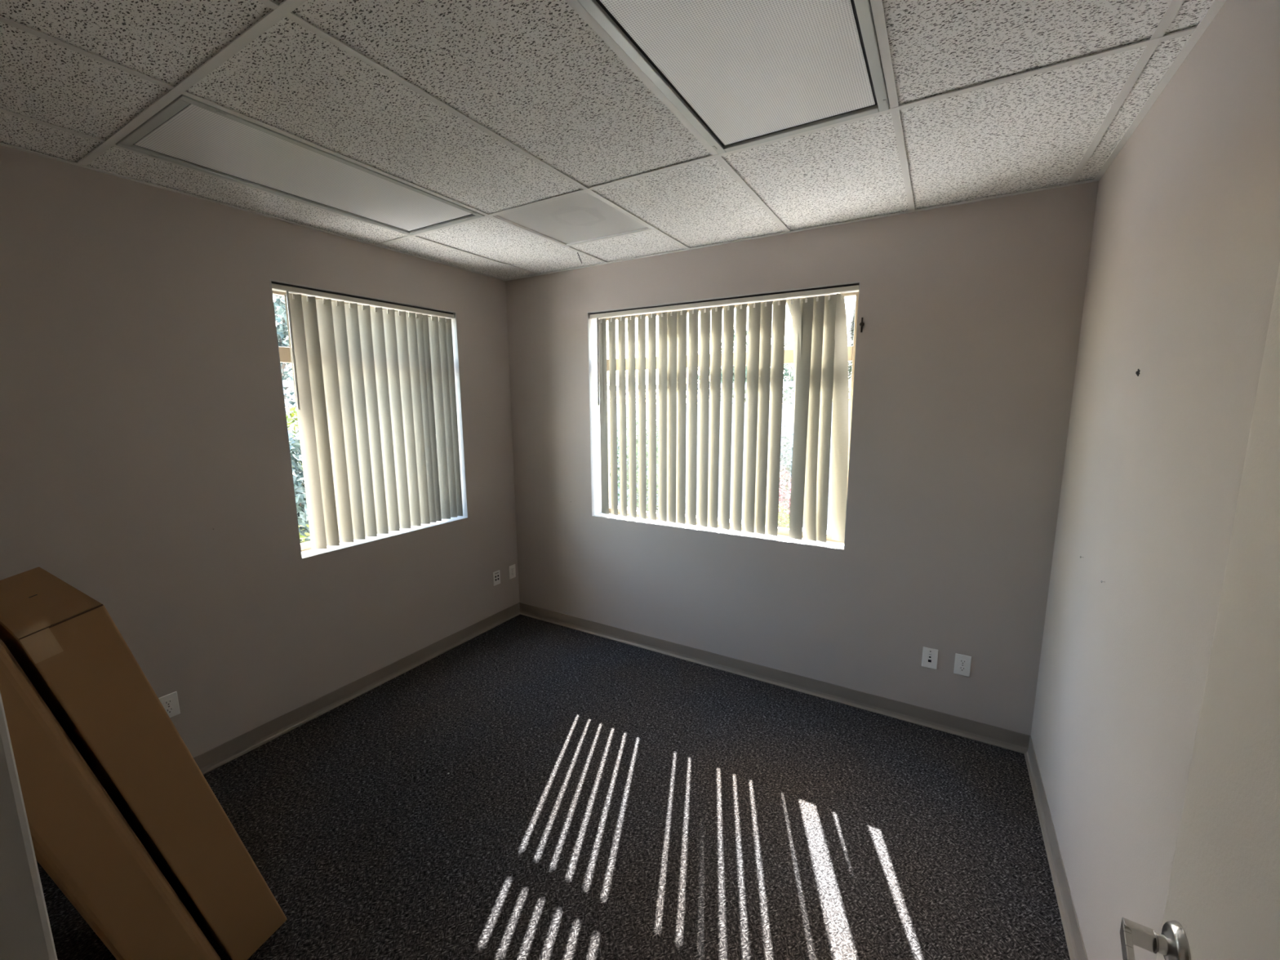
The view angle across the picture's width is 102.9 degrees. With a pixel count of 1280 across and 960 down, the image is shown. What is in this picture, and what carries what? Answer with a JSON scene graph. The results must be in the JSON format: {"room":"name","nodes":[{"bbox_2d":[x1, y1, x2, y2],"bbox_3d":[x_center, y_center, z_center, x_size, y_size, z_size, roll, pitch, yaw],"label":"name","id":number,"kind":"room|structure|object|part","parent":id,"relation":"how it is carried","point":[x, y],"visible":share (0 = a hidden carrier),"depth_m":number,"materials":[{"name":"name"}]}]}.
{"room":"empty office room","nodes":[
{"label":"empty office room","id":0,"kind":"room"},
{"bbox_2d":[0,145,519,757],"bbox_3d":[-1.859,-0.165,2.962,0.240,3.000,3.335,5,10,30],"label":"wall","id":1,"kind":"structure","parent":0,"point":[142,413],"depth_m":2.40,"materials":[{"name":"beige paint"}]},
{"bbox_2d":[158,691,180,717],"bbox_3d":[-2.174,1.044,2.353,0.008,0.114,0.072,5,10,30],"label":"wall outlet","id":2,"kind":"object","parent":1,"relation":"attached to","point":[170,702],"visible":0.8,"depth_m":2.36,"materials":[{"name":"white plastic"}]},
{"bbox_2d":[163,698,173,706],"bbox_3d":[-2.172,1.025,2.349,0.003,0.027,0.033,5,10,30],"label":"receptacle","id":3,"kind":"object","parent":2,"relation":"attached to","point":[166,702],"depth_m":2.35,"materials":[{"name":"white plastic"}]},
{"bbox_2d":[164,706,174,714],"bbox_3d":[-2.172,1.063,2.355,0.003,0.027,0.033,5,10,30],"label":"receptacle","id":4,"kind":"object","parent":2,"relation":"attached to","point":[170,709],"depth_m":2.36,"materials":[{"name":"white plastic"}]},
{"bbox_2d":[193,602,519,774],"bbox_3d":[-1.770,1.286,3.068,0.020,0.098,2.975,5,10,30],"label":"baseboard","id":5,"kind":"structure","parent":1,"relation":"attached to","point":[213,758],"depth_m":3.03,"materials":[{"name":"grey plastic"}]},
{"bbox_2d":[270,279,468,559],"bbox_3d":[-1.655,-0.375,3.232,0.194,1.471,1.158,5,10,30],"label":"window","id":6,"kind":"structure","parent":1,"relation":"in","point":[284,353],"depth_m":3.31,"materials":[{"name":"grey"}]},
{"bbox_3d":[-1.722,-0.753,3.212,0.042,0.083,1.074,5,10,30],"label":"transom rail","id":7,"kind":"part","parent":6,"relation":"part of","materials":[{"name":"brown"}]},
{"bbox_2d":[271,281,462,549],"bbox_3d":[-1.616,-0.379,3.208,0.081,1.444,1.142,5,10,30],"label":"vertical blind","id":8,"kind":"object","parent":6,"relation":"attached to","point":[375,388],"visible":0.98,"depth_m":3.13,"materials":[{"name":"beige"}]},
{"bbox_3d":[-1.633,0.352,3.334,0.152,0.004,1.146,5,10,30],"label":"sill","id":9,"kind":"part","parent":6,"relation":"part of","materials":[{"name":"grey paint"}]},
{"bbox_2d":[493,569,500,586],"bbox_3d":[-1.145,0.783,4.079,0.006,0.114,0.072,5,10,30],"label":"data plate","id":10,"kind":"object","parent":1,"relation":"attached to","point":[496,575],"visible":1,"depth_m":4.08,"materials":[{"name":"white plastic"}]},
{"bbox_2d":[508,564,515,579],"bbox_3d":[-1.056,0.759,4.226,0.008,0.114,0.072,5,10,30],"label":"wall outlet","id":11,"kind":"object","parent":1,"relation":"attached to","point":[512,569],"visible":1,"depth_m":4.22,"materials":[{"name":"white plastic"}]},
{"bbox_2d":[35,614,1070,959],"bbox_3d":[-0.727,1.612,1.579,3.842,0.100,5.015,5,10,30],"label":"floor","id":12,"kind":"structure","parent":0,"point":[599,797],"depth_m":2.16,"materials":[{"name":"grey carpet"}]},
{"bbox_2d":[0,639,221,959],"bbox_3d":[-1.663,0.942,1.464,0.597,1.258,0.436,5,10,30],"label":"carton","id":13,"kind":"object","parent":12,"relation":"on","point":[82,840],"visible":0.95,"depth_m":1.30,"materials":[{"name":"brown cardboard"}]},
{"bbox_2d":[0,566,286,959],"bbox_3d":[-1.575,0.913,1.610,0.597,1.278,0.445,5,10,30],"label":"carton","id":14,"kind":"object","parent":12,"relation":"on","point":[65,641],"visible":0.91,"depth_m":1.41,"materials":[{"name":"brown cardboard"}]},
{"bbox_2d":[0,0,1226,280],"bbox_3d":[-0.743,-1.278,1.131,3.842,0.351,5.015,5,10,30],"label":"ceiling","id":15,"kind":"structure","parent":0,"point":[490,108],"depth_m":1.62,"materials":[{"name":"tile"}]},
{"bbox_2d":[115,94,484,235],"bbox_3d":[-1.329,-1.308,2.185,0.584,0.102,1.193,5,10,30],"label":"ceiling light","id":16,"kind":"object","parent":15,"relation":"attached to","point":[189,132],"visible":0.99,"depth_m":2.02,"materials":[{"name":"grey paint"}]},
{"bbox_2d":[493,191,649,245],"bbox_3d":[-0.340,-1.391,2.656,0.582,0.093,0.582,5,10,30],"label":"ceiling vent","id":17,"kind":"object","parent":15,"relation":"in","point":[582,217],"visible":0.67,"depth_m":2.65,"materials":[{"name":"white metal"}]},
{"bbox_2d":[577,0,889,154],"bbox_3d":[0.245,-1.175,1.266,0.584,0.102,1.193,5,10,30],"label":"ceiling light","id":18,"kind":"object","parent":15,"relation":"attached to","point":[744,73],"visible":1,"depth_m":1.40,"materials":[{"name":"grey paint"}]},
{"bbox_2d":[505,181,1098,735],"bbox_3d":[0.582,-0.233,3.312,3.602,3.000,0.240,5,10,30],"label":"wall","id":19,"kind":"structure","parent":0,"point":[971,313],"depth_m":2.74,"materials":[{"name":"beige paint"}]},
{"bbox_2d":[586,280,860,550],"bbox_3d":[0.449,-0.402,3.336,1.784,1.471,0.194,5,10,30],"label":"window","id":20,"kind":"structure","parent":19,"relation":"in","point":[594,410],"depth_m":3.54,"materials":[{"name":"grey"}]},
{"bbox_3d":[0.442,0.325,3.430,1.772,0.004,0.152,5,10,30],"label":"sill","id":21,"kind":"part","parent":20,"relation":"part of","materials":[{"name":"grey paint"}]},
{"bbox_2d":[589,283,859,542],"bbox_3d":[0.439,-0.407,3.317,1.768,1.444,0.131,5,10,30],"label":"vertical blind","id":22,"kind":"object","parent":20,"relation":"attached to","point":[820,329],"visible":0.99,"depth_m":3.20,"materials":[{"name":"beige"}]},
{"bbox_3d":[0.486,-0.785,3.342,1.700,0.083,0.042,5,10,30],"label":"transom rail","id":23,"kind":"part","parent":20,"relation":"part of","materials":[{"name":"brown"}]},
{"bbox_2d":[519,602,1030,754],"bbox_3d":[0.472,1.214,3.454,3.482,0.098,0.020,5,10,30],"label":"baseboard","id":24,"kind":"structure","parent":19,"relation":"attached to","point":[1015,741],"depth_m":3.14,"materials":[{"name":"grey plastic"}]},
{"bbox_2d":[859,317,864,332],"bbox_3d":[1.179,-0.825,2.712,0.022,0.077,0.016,5,10,30],"label":"cleat","id":25,"kind":"object","parent":19,"relation":"attached to","point":[861,324],"visible":1,"depth_m":2.71,"materials":[{"name":"black plastic"}]},
{"bbox_2d":[921,646,938,669],"bbox_3d":[1.572,0.966,2.766,0.072,0.114,0.007,5,10,30],"label":"plate","id":26,"kind":"object","parent":19,"relation":"attached to","point":[930,655],"visible":1,"depth_m":2.76,"materials":[{"name":"white plastic"}]},
{"bbox_2d":[953,653,971,676],"bbox_3d":[1.700,0.976,2.690,0.072,0.114,0.008,5,10,30],"label":"wall outlet","id":27,"kind":"object","parent":19,"relation":"attached to","point":[962,662],"visible":1,"depth_m":2.69,"materials":[{"name":"white plastic"}]},
{"bbox_2d":[958,666,965,671],"bbox_3d":[1.699,0.995,2.691,0.033,0.027,0.003,5,10,30],"label":"receptacle","id":28,"kind":"object","parent":27,"relation":"attached to","point":[961,668],"depth_m":2.69,"materials":[{"name":"white plastic"}]},
{"bbox_2d":[959,658,966,664],"bbox_3d":[1.699,0.957,2.685,0.033,0.027,0.003,5,10,30],"label":"receptacle","id":29,"kind":"object","parent":27,"relation":"attached to","point":[962,661],"depth_m":2.68,"materials":[{"name":"white plastic"}]},
{"bbox_2d":[1031,0,1279,959],"bbox_3d":[1.234,0.119,1.018,0.120,3.000,3.095,5,10,30],"label":"wall","id":30,"kind":"structure","parent":0,"point":[1184,258],"depth_m":1.34,"materials":[{"name":"beige paint"}]},
{"bbox_2d":[1024,735,1088,959],"bbox_3d":[1.212,1.540,1.327,0.020,0.098,2.975,5,10,30],"label":"baseboard","id":31,"kind":"structure","parent":30,"relation":"attached to","point":[1075,944],"depth_m":1.92,"materials":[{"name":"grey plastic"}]},
{"bbox_2d":[1135,368,1140,376],"bbox_3d":[1.505,-0.325,1.544,0.006,0.022,0.022,5,10,30],"label":"wall anchor","id":32,"kind":"object","parent":30,"relation":"attached to","point":[1137,372],"visible":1,"depth_m":1.54,"materials":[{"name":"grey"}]},
{"bbox_3d":[-1.073,0.188,0.659,3.482,3.000,0.120,5,10,30],"label":"wall","id":33,"kind":"structure","parent":0,"visible":0},
{"bbox_2d":[0,692,57,959],"bbox_3d":[-0.063,0.721,0.138,1.035,2.095,0.134,5,10,30],"label":"trim","id":34,"kind":"structure","parent":33,"relation":"attached to","point":[25,931],"depth_m":0.36,"materials":[{"name":"grey paint"}]},
{"bbox_2d":[1120,262,1279,959],"bbox_3d":[0.587,0.703,0.373,0.188,2.028,0.928,5,10,30],"label":"door","id":35,"kind":"structure","parent":33,"relation":"in","point":[1223,903],"depth_m":0.64,"materials":[{"name":"paint"}]},
{"bbox_3d":[0.716,0.692,0.710,0.059,0.061,0.124,6,11,35],"label":"lever","id":36,"kind":"part","parent":35,"relation":"part of","materials":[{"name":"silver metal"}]},
{"label":"outside","id":37,"kind":"structure","parent":0,"visible":0},
{"bbox_2d":[609,491,831,533],"bbox_3d":[1.520,0.756,8.645,60.000,0.100,70.000,5,10,30],"label":"ground","id":38,"kind":"structure","parent":37,"point":[828,531],"depth_m":8.86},
{"bbox_2d":[272,294,296,407],"bbox_3d":[-5.927,-1.950,7.848,3.963,5.575,3.854,-9,12,-43],"label":"leafy tree","id":39,"kind":"object","parent":38,"relation":"on","point":[280,314],"visible":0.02,"depth_m":7.45,"materials":[{"name":"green plant"}]},
{"bbox_2d":[282,380,304,484],"bbox_3d":[-4.631,-0.102,6.338,0.090,2.370,9.145,5,10,30],"label":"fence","id":40,"kind":"object","parent":38,"relation":"on","point":[290,384],"visible":0.02,"depth_m":6.49,"materials":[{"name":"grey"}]},
{"bbox_3d":[-4.624,-1.019,6.215,0.060,0.400,9.100,5,10,30],"label":"fence rail","id":41,"kind":"part","parent":40,"relation":"part of","materials":[{"name":"grey"}]},
{"bbox_3d":[-4.648,0.095,6.338,0.020,1.880,8.985,5,10,30],"label":"board panel","id":42,"kind":"part","parent":40,"relation":"part of","materials":[{"name":"grey"}]},
{"bbox_2d":[285,406,308,541],"bbox_3d":[-3.906,0.108,5.954,0.972,2.083,0.988,1,9,11],"label":"shrub","id":43,"kind":"object","parent":38,"relation":"on","point":[291,420],"visible":0.02,"depth_m":5.83,"materials":[{"name":"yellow plant"}]},
{"bbox_2d":[288,432,311,542],"bbox_3d":[-3.418,0.404,4.996,0.856,1.774,0.830,5,10,30],"label":"shrub","id":44,"kind":"object","parent":38,"relation":"on","point":[297,471],"visible":0.1,"depth_m":4.84,"materials":[{"name":"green plant"}]},
{"bbox_2d":[298,524,310,542],"bbox_3d":[-2.868,0.860,4.208,0.862,1.111,0.887,5,10,30],"label":"shrub","id":45,"kind":"object","parent":38,"relation":"on","point":[302,537],"visible":0.02,"depth_m":4.14,"materials":[{"name":"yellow plant"}]},
{"bbox_2d":[608,409,658,512],"bbox_3d":[0.042,-0.168,8.419,1.258,1.979,1.287,5,10,30],"label":"shrub","id":46,"kind":"object","parent":38,"relation":"on","point":[657,415],"visible":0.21,"depth_m":8.21,"materials":[{"name":"green plant"}]},
{"bbox_3d":[0.076,0.117,8.465,0.645,1.239,0.729,5,10,30],"label":"stem","id":47,"kind":"part","parent":46,"relation":"part of","materials":[{"name":"brown plant"}]},
{"bbox_2d":[608,380,851,530],"bbox_3d":[2.461,-0.384,7.903,10.090,2.370,0.090,5,10,30],"label":"fence","id":48,"kind":"object","parent":38,"relation":"on","point":[787,409],"visible":0.05,"depth_m":8.47,"materials":[{"name":"grey"}]},
{"bbox_3d":[2.456,-1.298,7.761,10.000,0.400,0.060,5,10,30],"label":"fence rail","id":49,"kind":"part","parent":48,"relation":"part of","materials":[{"name":"grey"}]},
{"bbox_2d":[697,327,793,404],"bbox_3d":[2.946,-2.158,13.759,3.162,4.078,3.073,5,10,30],"label":"leafy tree","id":50,"kind":"object","parent":38,"relation":"on","point":[789,343],"visible":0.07,"depth_m":13.06,"materials":[{"name":"green plant"}]},
{"bbox_2d":[765,502,789,528],"bbox_3d":[1.630,0.674,6.205,0.642,0.816,0.644,5,10,30],"label":"shrub","id":51,"kind":"object","parent":38,"relation":"on","point":[784,520],"visible":0.12,"depth_m":6.13,"materials":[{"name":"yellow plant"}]},
{"bbox_2d":[765,465,791,527],"bbox_3d":[1.833,0.387,6.774,0.601,1.205,0.592,5,10,30],"label":"shrub","id":52,"kind":"object","parent":38,"relation":"on","point":[784,489],"visible":0.17,"depth_m":6.64,"materials":[{"name":"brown plant"}]},
{"bbox_2d":[769,363,793,404],"bbox_3d":[2.524,-0.755,8.911,1.203,2.798,1.140,5,10,30],"label":"shrub","id":53,"kind":"object","parent":38,"relation":"on","point":[787,370],"visible":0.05,"depth_m":8.62,"materials":[{"name":"green plant"}]},
{"bbox_2d":[765,425,803,523],"bbox_3d":[2.097,0.036,7.507,0.820,1.674,0.828,5,10,30],"label":"shrub","id":54,"kind":"object","parent":38,"relation":"on","point":[786,437],"visible":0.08,"depth_m":7.36,"materials":[{"name":"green plant"}]},
{"bbox_2d":[847,299,855,402],"bbox_3d":[5.964,-2.592,14.276,2.152,4.742,2.144,5,10,30],"label":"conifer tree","id":55,"kind":"object","parent":38,"relation":"on","point":[850,338],"visible":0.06,"depth_m":14.04,"materials":[{"name":"green plant"}]}
]}

